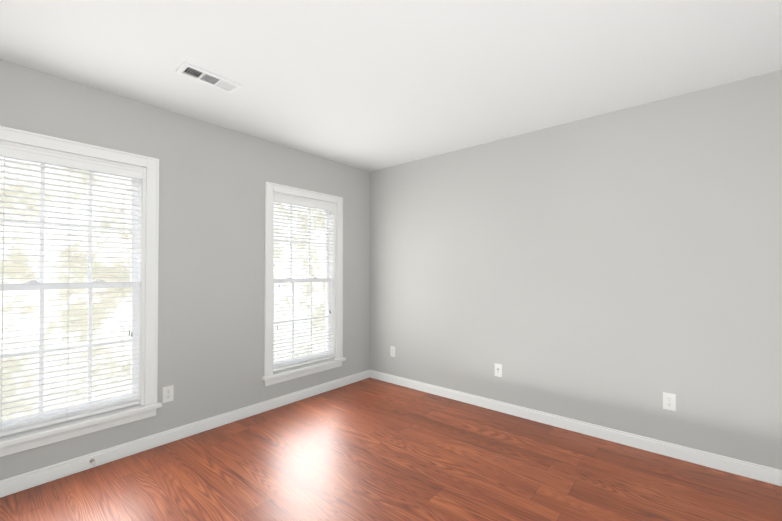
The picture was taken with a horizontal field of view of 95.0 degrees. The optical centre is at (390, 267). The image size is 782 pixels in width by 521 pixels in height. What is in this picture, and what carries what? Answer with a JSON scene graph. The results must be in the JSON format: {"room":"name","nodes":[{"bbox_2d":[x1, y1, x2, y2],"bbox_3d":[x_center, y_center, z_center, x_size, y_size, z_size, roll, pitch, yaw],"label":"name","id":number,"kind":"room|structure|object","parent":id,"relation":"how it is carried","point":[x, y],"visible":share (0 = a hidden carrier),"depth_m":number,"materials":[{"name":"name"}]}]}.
{"room":"empty bedroom","nodes":[
{"label":"empty bedroom","id":0,"kind":"room"},
{"bbox_2d":[0,59,369,480],"bbox_3d":[-1.607,0.065,2.791,0.160,2.440,4.320,-1,-1,40],"label":"wall","id":1,"kind":"structure","parent":0,"point":[213,178],"depth_m":2.82,"materials":[{"name":"grey paint"}]},
{"bbox_2d":[0,156,140,429],"bbox_3d":[-2.058,0.132,2.275,0.084,1.640,0.764,-1,-1,40],"label":"window","id":2,"kind":"structure","parent":1,"relation":"in","point":[133,281],"depth_m":2.32,"materials":[{"name":"white plastic"}]},
{"bbox_2d":[0,143,142,436],"bbox_3d":[-2.008,0.129,2.232,0.057,1.633,0.760,-1,-1,40],"label":"window blind","id":3,"kind":"object","parent":2,"relation":"attached to","point":[10,151],"visible":0.96,"depth_m":2.22,"materials":[{"name":"white plastic"}]},
{"bbox_2d":[0,126,161,456],"bbox_3d":[-2.038,0.136,2.258,0.232,1.835,0.994,-1,-1,40],"label":"window frame","id":4,"kind":"structure","parent":1,"relation":"attached to","point":[146,407],"depth_m":2.48,"materials":[{"name":"white wood"}]},
{"bbox_2d":[163,385,173,402],"bbox_3d":[-1.630,0.928,2.624,0.008,0.114,0.070,-1,-1,40],"label":"outlet","id":5,"kind":"object","parent":1,"relation":"attached to","point":[168,393],"visible":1,"depth_m":2.62,"materials":[{"name":"white plastic"}]},
{"bbox_2d":[0,370,367,497],"bbox_3d":[-1.542,1.238,2.716,0.018,0.092,3.930,-1,-1,40],"label":"baseboard","id":6,"kind":"structure","parent":1,"relation":"attached to","point":[40,476],"depth_m":2.54,"materials":[{"name":"white wood"}]},
{"bbox_2d":[89,459,95,465],"bbox_3d":[-1.880,1.232,2.261,0.065,0.026,0.026,-1,-1,40],"label":"door stop","id":7,"kind":"object","parent":6,"relation":"attached to","point":[92,462],"visible":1,"depth_m":2.27,"materials":[{"name":"silver metal"}]},
{"bbox_2d":[273,201,331,367],"bbox_3d":[-0.909,0.147,3.627,0.084,1.640,0.734,-1,-1,40],"label":"window","id":8,"kind":"structure","parent":1,"relation":"in","point":[291,279],"depth_m":3.68,"materials":[{"name":"white plastic"}]},
{"bbox_2d":[273,194,334,371],"bbox_3d":[-0.859,0.144,3.585,0.057,1.633,0.730,-1,-1,40],"label":"window blind","id":9,"kind":"object","parent":8,"relation":"attached to","point":[300,202],"visible":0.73,"depth_m":3.57,"materials":[{"name":"white plastic"}]},
{"bbox_2d":[262,182,345,385],"bbox_3d":[-0.889,0.152,3.611,0.232,1.835,0.964,-1,-1,40],"label":"window frame","id":10,"kind":"structure","parent":1,"relation":"attached to","point":[270,377],"depth_m":3.50,"materials":[{"name":"white wood"}]},
{"bbox_2d":[0,378,781,520],"bbox_3d":[0.054,1.328,1.365,4.520,0.120,4.320,-1,-1,40],"label":"floor","id":11,"kind":"structure","parent":0,"point":[370,449],"depth_m":2.19,"materials":[{"name":"brown wood"}]},
{"bbox_2d":[0,0,781,171],"bbox_3d":[0.054,-1.232,1.395,4.520,0.120,4.320,-1,-1,40],"label":"ceiling","id":12,"kind":"structure","parent":0,"point":[370,85],"depth_m":2.00,"materials":[{"name":"white paint"}]},
{"bbox_2d":[176,62,241,93],"bbox_3d":[-1.111,-1.155,2.200,0.140,0.015,0.335,-1,-1,40],"label":"ceiling vent","id":13,"kind":"object","parent":12,"relation":"in","point":[189,70],"visible":1,"depth_m":2.19,"materials":[{"name":"white metal"}]},
{"bbox_2d":[370,70,781,469],"bbox_3d":[1.401,0.067,2.964,4.200,2.440,0.160,-1,-1,40],"label":"wall","id":14,"kind":"structure","parent":0,"point":[621,270],"depth_m":2.67,"materials":[{"name":"grey paint"}]},
{"bbox_2d":[390,346,394,356],"bbox_3d":[0.019,0.944,4.018,0.070,0.114,0.008,-1,-1,40],"label":"electrical outlet","id":15,"kind":"object","parent":14,"relation":"attached to","point":[392,351],"visible":1,"depth_m":4.02,"materials":[{"name":"white plastic"}]},
{"bbox_2d":[495,363,501,376],"bbox_3d":[0.961,0.925,3.215,0.070,0.114,0.014,-1,-1,40],"label":"outlet","id":16,"kind":"object","parent":14,"relation":"attached to","point":[498,370],"visible":1,"depth_m":3.21,"materials":[{"name":"white plastic"}]},
{"bbox_2d":[368,370,781,485],"bbox_3d":[1.343,1.240,2.883,4.200,0.092,0.018,-1,-1,40],"label":"baseboard","id":17,"kind":"structure","parent":14,"relation":"attached to","point":[770,475],"depth_m":2.65,"materials":[{"name":"white wood"}]},
{"bbox_2d":[663,392,675,410],"bbox_3d":[1.888,0.911,2.431,0.070,0.114,0.008,-1,-1,40],"label":"electrical outlet","id":18,"kind":"object","parent":14,"relation":"attached to","point":[669,401],"visible":1,"depth_m":2.43,"materials":[{"name":"white plastic"}]},
{"label":"outside","id":19,"kind":"structure","parent":0,"visible":0},
{"bbox_2d":[0,157,325,420],"bbox_3d":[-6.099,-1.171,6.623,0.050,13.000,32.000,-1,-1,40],"label":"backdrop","id":20,"kind":"structure","parent":19,"point":[317,270],"depth_m":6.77,"materials":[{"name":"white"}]}
]}

